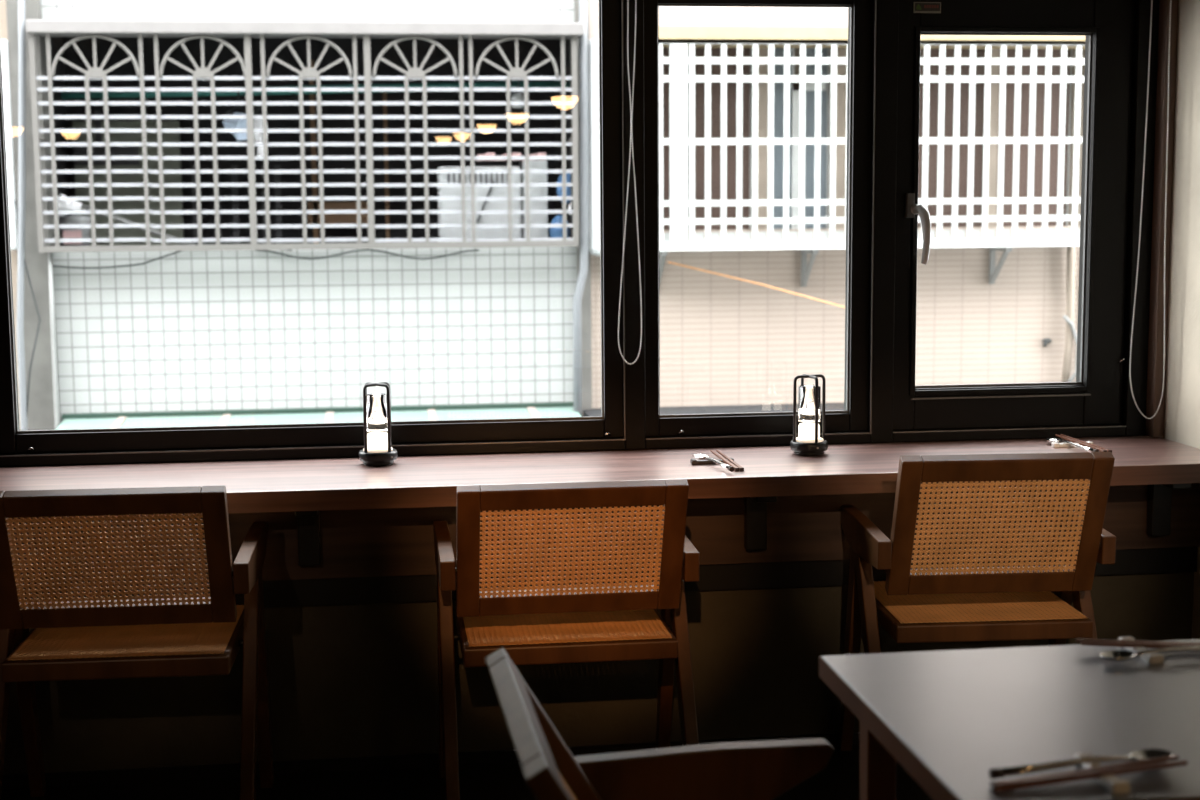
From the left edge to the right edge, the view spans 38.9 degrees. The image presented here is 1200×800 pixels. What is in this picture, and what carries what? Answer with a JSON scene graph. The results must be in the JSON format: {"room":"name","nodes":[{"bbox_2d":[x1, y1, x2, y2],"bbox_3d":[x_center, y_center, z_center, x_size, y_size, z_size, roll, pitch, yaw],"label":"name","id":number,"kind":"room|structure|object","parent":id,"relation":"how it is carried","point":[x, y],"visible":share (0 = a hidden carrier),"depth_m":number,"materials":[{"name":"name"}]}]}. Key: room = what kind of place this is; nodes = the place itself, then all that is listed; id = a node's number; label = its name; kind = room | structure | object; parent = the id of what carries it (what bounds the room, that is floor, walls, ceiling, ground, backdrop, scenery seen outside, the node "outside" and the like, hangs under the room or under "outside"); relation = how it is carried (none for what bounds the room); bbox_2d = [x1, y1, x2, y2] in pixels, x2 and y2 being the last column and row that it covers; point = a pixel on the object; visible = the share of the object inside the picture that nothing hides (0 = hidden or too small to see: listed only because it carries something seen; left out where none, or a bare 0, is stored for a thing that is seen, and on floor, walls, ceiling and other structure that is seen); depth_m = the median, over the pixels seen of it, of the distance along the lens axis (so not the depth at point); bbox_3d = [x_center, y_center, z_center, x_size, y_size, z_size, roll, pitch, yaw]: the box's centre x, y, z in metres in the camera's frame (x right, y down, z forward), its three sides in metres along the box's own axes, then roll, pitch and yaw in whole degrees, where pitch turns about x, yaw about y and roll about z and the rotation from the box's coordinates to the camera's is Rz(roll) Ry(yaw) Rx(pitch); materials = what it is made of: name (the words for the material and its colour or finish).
{"room":"cafe","nodes":[
{"label":"cafe","id":0,"kind":"room"},
{"bbox_2d":[1,745,932,799],"bbox_3d":[-0.633,1.898,-3.182,6.727,0.120,15.750,-1,7,-7],"label":"floor","id":1,"kind":"structure","parent":0,"point":[840,779],"depth_m":4.11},
{"bbox_2d":[0,486,273,799],"bbox_3d":[-1.060,0.568,3.838,0.577,0.826,0.554,-1,7,-6],"label":"armchair","id":2,"kind":"object","parent":1,"relation":"on","point":[214,622],"visible":1,"depth_m":3.67,"materials":[{"name":"brown wood"}]},
{"bbox_2d":[433,479,698,799],"bbox_3d":[-0.086,0.554,3.962,0.577,0.809,0.554,-1,7,-7],"label":"armchair","id":3,"kind":"object","parent":1,"relation":"on","point":[665,637],"visible":0.98,"depth_m":3.78,"materials":[{"name":"brown wood"}]},
{"bbox_2d":[485,648,833,799],"bbox_3d":[0.127,0.769,2.192,0.554,0.811,0.577,-2,7,-9],"label":"armchair","id":4,"kind":"object","parent":1,"relation":"on","point":[747,770],"visible":1,"depth_m":2.42,"materials":[{"name":"brown wood"}]},
{"bbox_2d":[838,452,1115,750],"bbox_3d":[0.906,0.511,4.120,0.560,0.840,0.554,-1,7,-4],"label":"armchair","id":5,"kind":"object","parent":1,"relation":"on","point":[1083,540],"visible":0.99,"depth_m":3.94,"materials":[{"name":"brown wood"}]},
{"bbox_2d":[819,639,1199,799],"bbox_3d":[0.684,0.778,2.273,0.640,0.750,0.636,-1,7,-7],"label":"dining table","id":6,"kind":"object","parent":1,"relation":"on","point":[948,718],"visible":1,"depth_m":2.23,"materials":[{"name":"laminate"}]},
{"bbox_2d":[989,749,1173,778],"bbox_3d":[0.565,0.425,1.986,0.238,0.016,0.039,-2,7,-15],"label":"spoon","id":7,"kind":"object","parent":6,"relation":"on","point":[994,773],"visible":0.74,"depth_m":1.98,"materials":[{"name":"silver metal"}]},
{"bbox_2d":[1129,749,1173,764],"bbox_3d":[0.652,0.424,2.011,0.057,0.010,0.039,-2,7,-15],"label":"bowl","id":8,"kind":"object","parent":7,"relation":"on","point":[1142,754],"depth_m":2.02,"materials":[{"name":"silver metal"}]},
{"bbox_2d":[990,755,1178,783],"bbox_3d":[0.561,0.430,1.963,0.242,0.018,0.009,-2,7,-15],"label":"chopstick","id":9,"kind":"object","parent":6,"relation":"on","point":[1173,757],"visible":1,"depth_m":1.97,"materials":[{"name":"brown wood"}]},
{"bbox_2d":[990,760,1186,792],"bbox_3d":[0.563,0.432,1.951,0.242,0.018,0.009,-2,7,-11],"label":"chopstick","id":10,"kind":"object","parent":6,"relation":"on","point":[1041,781],"visible":1,"depth_m":1.94,"materials":[{"name":"brown wood"}]},
{"bbox_2d":[1074,753,1129,793],"bbox_3d":[0.581,0.432,1.968,0.022,0.014,0.108,-1,7,-7],"label":"chopstick rest","id":11,"kind":"object","parent":6,"relation":"on","point":[1113,783],"visible":0.69,"depth_m":1.93,"materials":[{"name":"white ceramic"}]},
{"bbox_2d":[1076,639,1199,643],"bbox_3d":[0.824,0.361,2.510,0.242,0.018,0.009,0,7,0],"label":"chopstick","id":12,"kind":"object","parent":6,"relation":"on","point":[1077,640],"visible":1,"depth_m":2.51,"materials":[{"name":"brown wood"}]},
{"bbox_2d":[1081,642,1199,648],"bbox_3d":[0.826,0.363,2.498,0.242,0.018,0.009,-1,7,-1],"label":"chopstick","id":13,"kind":"object","parent":6,"relation":"on","point":[1113,644],"visible":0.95,"depth_m":2.49,"materials":[{"name":"brown wood"}]},
{"bbox_2d":[1118,636,1163,663],"bbox_3d":[0.791,0.366,2.489,0.022,0.014,0.108,-1,7,-7],"label":"chopstick rest","id":14,"kind":"object","parent":6,"relation":"on","point":[1154,658],"visible":0.7,"depth_m":2.44,"materials":[{"name":"white ceramic"}]},
{"bbox_2d":[1099,646,1199,661],"bbox_3d":[0.834,0.365,2.461,0.238,0.016,0.039,-2,7,-11],"label":"spoon","id":15,"kind":"object","parent":6,"relation":"on","point":[1114,655],"visible":1,"depth_m":2.45,"materials":[{"name":"silver metal"}]},
{"bbox_2d":[1099,650,1136,661],"bbox_3d":[0.745,0.370,2.444,0.056,0.010,0.039,-2,7,-11],"label":"bowl","id":16,"kind":"object","parent":15,"relation":"on","point":[1114,655],"depth_m":2.45,"materials":[{"name":"silver metal"}]},
{"bbox_2d":[1145,0,1199,638],"bbox_3d":[2.606,0.388,-2.855,0.150,2.750,15.600,-1,7,-7],"label":"wall","id":17,"kind":"structure","parent":0,"point":[1182,393],"depth_m":4.48,"materials":[{"name":"beige paint"}]},
{"bbox_2d":[0,0,623,453],"bbox_3d":[-0.749,-0.638,4.331,1.624,1.521,0.076,-1,7,-7],"label":"window","id":18,"kind":"structure","parent":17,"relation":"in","point":[610,424],"depth_m":4.40,"materials":[{"name":"black metal"}]},
{"bbox_2d":[0,0,1158,466],"bbox_3d":[-0.115,-0.669,4.420,3.235,1.610,0.110,-1,7,-7],"label":"window frame","id":19,"kind":"structure","parent":17,"relation":"attached to","point":[887,15],"depth_m":4.50,"materials":[{"name":"black metal"}]},
{"bbox_2d":[3,436,1193,774],"bbox_3d":[-1.649,0.540,4.301,6.427,0.760,0.470,-1,7,-7],"label":"wall","id":20,"kind":"structure","parent":17,"relation":"in","point":[346,680],"depth_m":4.26,"materials":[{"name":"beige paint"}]},
{"bbox_2d":[2,732,859,788],"bbox_3d":[-1.614,0.932,4.109,6.427,0.030,0.012,-1,7,-7],"label":"baseboard","id":21,"kind":"structure","parent":20,"relation":"attached to","point":[494,756],"depth_m":4.22,"materials":[{"name":"black wood"}]},
{"bbox_2d":[0,436,1199,607],"bbox_3d":[-1.615,0.362,4.049,6.416,0.325,0.470,-1,7,-7],"label":"countertop","id":22,"kind":"structure","parent":20,"relation":"attached to","point":[341,531],"depth_m":4.20,"materials":[{"name":"brown wood"}]},
{"bbox_2d":[359,382,397,465],"bbox_3d":[-0.559,0.059,4.273,0.099,0.206,0.097,5,9,39],"label":"table lamp","id":23,"kind":"object","parent":22,"relation":"on","point":[378,450],"visible":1,"depth_m":4.25,"materials":[{"name":"white glass"}]},
{"bbox_2d":[690,458,733,464],"bbox_3d":[0.280,0.153,4.249,0.108,0.014,0.022,-1,7,-7],"label":"chopstick rest","id":24,"kind":"object","parent":22,"relation":"on","point":[692,461],"visible":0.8,"depth_m":4.24,"materials":[{"name":"grey metal"}]},
{"bbox_2d":[693,454,733,471],"bbox_3d":[0.282,0.153,4.210,0.039,0.016,0.238,-3,7,-17],"label":"spoon","id":25,"kind":"object","parent":22,"relation":"on","point":[697,456],"visible":0.99,"depth_m":4.20,"materials":[{"name":"silver metal"}]},
{"bbox_2d":[693,454,708,459],"bbox_3d":[0.255,0.145,4.296,0.039,0.010,0.056,-3,7,-17],"label":"bowl","id":26,"kind":"object","parent":25,"relation":"on","point":[698,456],"depth_m":4.30,"materials":[{"name":"silver metal"}]},
{"bbox_2d":[710,450,738,471],"bbox_3d":[0.310,0.151,4.247,0.009,0.018,0.242,-2,7,-11],"label":"chopstick","id":27,"kind":"object","parent":22,"relation":"on","point":[736,469],"visible":1,"depth_m":4.22,"materials":[{"name":"brown wood"}]},
{"bbox_2d":[716,450,743,471],"bbox_3d":[0.323,0.151,4.248,0.009,0.018,0.242,-2,7,-10],"label":"chopstick","id":28,"kind":"object","parent":22,"relation":"on","point":[741,468],"visible":1,"depth_m":4.22,"materials":[{"name":"brown wood"}]},
{"bbox_2d":[790,374,827,455],"bbox_3d":[0.540,0.037,4.386,0.097,0.206,0.099,-3,7,-19],"label":"table lamp","id":29,"kind":"object","parent":22,"relation":"on","point":[808,442],"visible":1,"depth_m":4.36,"materials":[{"name":"black metal"}]},
{"bbox_2d":[1051,441,1092,447],"bbox_3d":[1.245,0.117,4.481,0.108,0.014,0.022,-1,7,-7],"label":"chopstick rest","id":30,"kind":"object","parent":22,"relation":"on","point":[1054,444],"visible":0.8,"depth_m":4.47,"materials":[{"name":"white ceramic"}]},
{"bbox_2d":[1046,438,1098,451],"bbox_3d":[1.234,0.118,4.440,0.039,0.016,0.238,-2,7,-15],"label":"spoon","id":31,"kind":"object","parent":22,"relation":"on","point":[1050,440],"visible":0.8,"depth_m":4.43,"materials":[{"name":"silver metal"}]},
{"bbox_2d":[1046,438,1061,442],"bbox_3d":[1.209,0.110,4.527,0.039,0.010,0.057,-2,7,-15],"label":"bowl","id":32,"kind":"object","parent":31,"relation":"on","point":[1050,440],"depth_m":4.53,"materials":[{"name":"silver metal"}]},
{"bbox_2d":[1055,434,1106,451],"bbox_3d":[1.264,0.116,4.477,0.009,0.018,0.242,-2,7,-15],"label":"chopstick","id":33,"kind":"object","parent":22,"relation":"on","point":[1062,437],"visible":0.7,"depth_m":4.47,"materials":[{"name":"brown wood"}]},
{"bbox_2d":[1060,434,1111,452],"bbox_3d":[1.278,0.115,4.479,0.009,0.018,0.242,-2,7,-15],"label":"chopstick","id":34,"kind":"object","parent":22,"relation":"on","point":[1108,450],"visible":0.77,"depth_m":4.46,"materials":[{"name":"brown wood"}]},
{"bbox_2d":[644,0,873,436],"bbox_3d":[0.414,-0.509,4.503,0.614,1.206,0.076,-1,7,-7],"label":"window","id":35,"kind":"structure","parent":17,"relation":"in","point":[854,416],"depth_m":4.51,"materials":[{"name":"black metal"}]},
{"bbox_2d":[893,0,1134,430],"bbox_3d":[1.111,-0.522,4.562,0.662,1.206,0.141,-1,7,-7],"label":"window","id":36,"kind":"structure","parent":17,"relation":"in","point":[1107,26],"depth_m":4.59,"materials":[{"name":"black metal"}]},
{"bbox_2d":[1145,0,1178,437],"bbox_3d":[1.508,-0.704,4.606,0.032,1.610,0.145,-1,7,-7],"label":"trim","id":37,"kind":"structure","parent":17,"relation":"attached to","point":[1154,426],"depth_m":4.57,"materials":[{"name":"brown"}]},
{"bbox_3d":[0.804,-1.417,4.340,1.450,0.080,0.108,-1,7,-7],"label":"roller blind","id":38,"kind":"object","parent":17,"relation":"attached to","visible":0},
{"bbox_2d":[1129,1,1171,418],"bbox_3d":[1.468,-0.691,4.498,0.093,1.500,0.034,3,8,24],"label":"chain","id":39,"kind":"object","parent":38,"relation":"hanging from","point":[1151,1],"visible":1,"depth_m":4.51,"materials":[{"name":"grey metal"}]},
{"bbox_3d":[-0.797,-1.379,4.129,1.760,0.080,0.108,-1,7,-7],"label":"roller blind","id":40,"kind":"object","parent":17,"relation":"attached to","visible":0},
{"bbox_2d":[618,0,641,364],"bbox_3d":[0.073,-0.748,4.325,0.065,1.324,0.013,-1,7,-1],"label":"chain","id":41,"kind":"object","parent":40,"relation":"hanging from","point":[631,112],"visible":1,"depth_m":4.35,"materials":[{"name":"grey metal"}]},
{"label":"outside","id":42,"kind":"structure","parent":0,"visible":0},
{"bbox_3d":[-1.263,2.393,17.706,30.000,0.200,25.400,-1,7,-7],"label":"ground","id":43,"kind":"structure","parent":42,"visible":0},
{"bbox_2d":[0,0,19,427],"bbox_3d":[-4.899,-1.887,10.952,2.230,10.000,0.300,-1,7,-7],"label":"facade","id":44,"kind":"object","parent":43,"relation":"on","point":[3,13],"visible":0.02,"depth_m":11.07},
{"bbox_2d":[6,0,591,429],"bbox_3d":[-1.958,-2.019,11.849,3.900,10.000,1.880,-1,7,-7],"label":"facade","id":45,"kind":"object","parent":43,"relation":"on","point":[222,329],"visible":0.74,"depth_m":11.46,"materials":[{"name":"white tile"}]},
{"bbox_2d":[16,0,27,430],"bbox_3d":[-3.696,-1.217,10.880,0.184,3.371,0.044,-1,7,-7],"label":"drain pipe","id":46,"kind":"object","parent":45,"relation":"attached to","point":[21,3],"visible":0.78,"depth_m":10.86,"materials":[{"name":"grey plastic"}]},
{"bbox_2d":[14,200,40,412],"bbox_3d":[-3.679,-0.543,10.965,0.139,1.486,0.012,-1,7,-7],"label":"cable","id":47,"kind":"object","parent":45,"relation":"attached to","point":[14,200],"visible":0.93,"depth_m":10.97,"materials":[{"name":"grey plastic"}]},
{"bbox_2d":[48,252,58,428],"bbox_3d":[-3.542,-0.253,11.019,0.049,1.433,0.028,-1,7,-7],"label":"drain pipe","id":48,"kind":"object","parent":45,"relation":"attached to","point":[50,258],"visible":0.71,"depth_m":10.99,"materials":[{"name":"grey plastic"}]},
{"bbox_2d":[59,215,90,245],"bbox_3d":[-3.562,-1.097,11.533,0.220,0.310,0.220,-1,7,-7],"label":"plastic bin","id":49,"kind":"object","parent":45,"relation":"on","point":[64,232],"visible":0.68,"depth_m":11.44,"materials":[{"name":"grey plastic"}]},
{"bbox_2d":[57,194,83,216],"bbox_3d":[-3.526,-1.294,11.307,0.258,0.152,0.079,-1,7,-7],"label":"sheet","id":50,"kind":"object","parent":49,"relation":"in","point":[62,205],"visible":0.36,"depth_m":11.28,"materials":[{"name":"white fabric"}]},
{"bbox_2d":[81,204,196,244],"bbox_3d":[-3.075,-1.157,11.347,0.742,0.311,0.034,-1,7,-7],"label":"leaning pole","id":51,"kind":"object","parent":45,"relation":"attached to","point":[85,207],"visible":0.54,"depth_m":11.33,"materials":[{"name":"grey"}]},
{"bbox_2d":[53,243,291,268],"bbox_3d":[-2.898,-0.945,11.153,1.732,0.158,0.012,-1,7,-7],"label":"cable","id":52,"kind":"object","parent":45,"relation":"attached to","point":[210,243],"visible":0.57,"depth_m":11.13,"materials":[{"name":"grey plastic"}]},
{"bbox_2d":[225,91,245,114],"bbox_3d":[-2.490,-2.044,11.663,0.177,0.178,0.014,-1,7,-7],"label":"clothes hanger","id":53,"kind":"object","parent":45,"relation":"hanging from","point":[236,106],"visible":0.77,"depth_m":11.66,"materials":[{"name":"grey plastic"}]},
{"bbox_2d":[223,112,246,140],"bbox_3d":[-2.500,-1.879,11.680,0.175,0.197,0.077,-1,7,-7],"label":"garment","id":54,"kind":"object","parent":53,"relation":"hanging from","point":[228,123],"visible":0.68,"depth_m":11.66,"materials":[{"name":"blue fabric"}]},
{"bbox_2d":[253,91,269,114],"bbox_3d":[-2.329,-2.048,11.684,0.126,0.178,0.014,-1,7,-7],"label":"clothes hanger","id":55,"kind":"object","parent":45,"relation":"attached to","point":[258,108],"visible":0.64,"depth_m":11.68,"materials":[{"name":"grey"}]},
{"bbox_2d":[254,119,267,155],"bbox_3d":[-2.338,-1.812,11.710,0.102,0.272,0.076,-1,7,-7],"label":"hanging towel","id":56,"kind":"object","parent":55,"relation":"hanging from","point":[258,123],"visible":0.52,"depth_m":11.69,"materials":[{"name":"white fabric"}]},
{"bbox_2d":[28,33,578,252],"bbox_3d":[-1.883,-1.677,11.110,3.473,1.374,0.237,-1,7,-7],"label":"window grille","id":57,"kind":"object","parent":45,"relation":"attached to","point":[94,73],"visible":1,"depth_m":10.99,"materials":[{"name":"grey metal"}]},
{"bbox_2d":[55,402,581,429],"bbox_3d":[-1.698,0.433,10.190,3.770,0.455,2.601,-1,7,-7],"label":"ledge","id":58,"kind":"structure","parent":45,"relation":"attached to","point":[536,409],"depth_m":11.29,"materials":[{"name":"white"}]},
{"bbox_2d":[255,249,478,259],"bbox_3d":[-1.546,-0.972,11.331,1.480,0.085,0.012,-1,7,-7],"label":"cable","id":59,"kind":"object","parent":45,"relation":"attached to","point":[363,249],"visible":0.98,"depth_m":11.32,"materials":[{"name":"grey plastic"}]},
{"bbox_2d":[437,166,521,241],"bbox_3d":[-0.846,-1.321,11.913,0.570,0.623,0.317,-1,7,-7],"label":"air conditioner","id":60,"kind":"object","parent":45,"relation":"on","point":[448,218],"visible":0.51,"depth_m":11.76,"materials":[{"name":"grey"}]},
{"bbox_2d":[511,63,523,107],"bbox_3d":[-0.561,-2.174,11.754,0.116,0.310,0.113,-1,7,-7],"label":"pendant lamp","id":61,"kind":"object","parent":45,"relation":"hanging from","point":[518,96],"visible":0.72,"depth_m":11.72,"materials":[{"name":"grey metal"}]},
{"bbox_2d":[519,160,547,237],"bbox_3d":[-0.465,-1.349,11.946,0.168,0.664,0.305,-1,7,-7],"label":"storage box","id":62,"kind":"object","parent":45,"relation":"on","point":[533,164],"visible":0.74,"depth_m":11.80,"materials":[{"name":"grey plastic"}]},
{"bbox_2d":[476,152,545,160],"bbox_3d":[-0.623,-1.697,11.865,0.472,0.053,0.280,-1,7,-7],"label":"folded towel","id":63,"kind":"object","parent":62,"relation":"on","point":[539,153],"visible":0.44,"depth_m":11.74,"materials":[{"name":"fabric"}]},
{"bbox_2d":[550,215,569,237],"bbox_3d":[-0.279,-1.172,11.863,0.139,0.240,0.102,-1,7,-7],"label":"plastic bag","id":64,"kind":"object","parent":45,"relation":"on","point":[555,232],"visible":0.41,"depth_m":11.82,"materials":[{"name":"blue plastic"}]},
{"bbox_2d":[556,173,570,203],"bbox_3d":[-0.237,-1.476,11.832,0.130,0.224,0.096,-1,7,-7],"label":"plastic bag","id":65,"kind":"object","parent":45,"relation":"attached to","point":[568,175],"visible":0.48,"depth_m":11.80,"materials":[{"name":"blue plastic"}]},
{"bbox_2d":[573,0,587,415],"bbox_3d":[-0.131,-1.269,11.353,0.120,3.516,0.056,-1,7,-7],"label":"drain pipe","id":66,"kind":"object","parent":45,"relation":"attached to","point":[583,4],"visible":0.83,"depth_m":11.34,"materials":[{"name":"grey"}]},
{"bbox_2d":[589,0,1084,408],"bbox_3d":[2.115,-2.031,11.704,4.418,10.000,0.640,-1,7,-7],"label":"facade","id":67,"kind":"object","parent":43,"relation":"on","point":[724,341],"visible":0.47,"depth_m":11.80,"materials":[{"name":"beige tile"}]},
{"bbox_2d":[588,38,599,255],"bbox_3d":[0.089,-1.692,11.411,0.340,1.444,0.159,-1,7,-7],"label":"box","id":68,"kind":"object","parent":67,"relation":"attached to","point":[593,44],"visible":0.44,"depth_m":11.33,"materials":[{"name":"grey"}]},
{"bbox_2d":[583,403,843,416],"bbox_3d":[1.902,0.147,11.652,4.000,0.192,0.620,-1,7,-7],"label":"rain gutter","id":69,"kind":"object","parent":67,"relation":"attached to","point":[828,406],"visible":0.02,"depth_m":11.61,"materials":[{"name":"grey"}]},
{"bbox_2d":[659,39,847,288],"label":"window grille","id":70,"kind":"object","parent":67,"relation":"attached to","point":[678,78],"depth_m":11.27,"materials":[{"name":"grey metal"}]},
{"bbox_2d":[668,261,844,307],"bbox_3d":[1.294,-0.732,11.635,1.683,0.458,0.133,-2,7,-13],"label":"cable","id":71,"kind":"object","parent":67,"relation":"attached to","point":[668,261],"visible":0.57,"depth_m":11.58,"materials":[{"name":"orange plastic"}]},
{"bbox_2d":[918,40,1084,283],"label":"window grille","id":72,"kind":"object","parent":67,"relation":"attached to","point":[1003,242],"depth_m":11.51,"materials":[{"name":"grey metal"}]},
{"bbox_2d":[1042,338,1051,346],"bbox_3d":[3.161,-0.408,12.040,0.081,0.061,0.053,-5,8,-31],"label":"spout","id":73,"kind":"object","parent":67,"relation":"attached to","point":[1045,341],"visible":1,"depth_m":12.02,"materials":[{"name":"grey metal"}]},
{"bbox_2d":[1061,235,1074,381],"bbox_3d":[3.306,-0.596,12.008,0.088,1.134,0.060,-1,7,-7],"label":"drain pipe","id":74,"kind":"object","parent":67,"relation":"attached to","point":[1070,268],"visible":0.72,"depth_m":11.98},
{"bbox_2d":[1063,315,1076,381],"bbox_3d":[3.323,-0.346,12.001,0.133,0.515,0.028,-1,7,-7],"label":"hose","id":75,"kind":"object","parent":74,"relation":"attached to","point":[1065,317],"visible":0.65,"depth_m":11.98,"materials":[{"name":"grey"}]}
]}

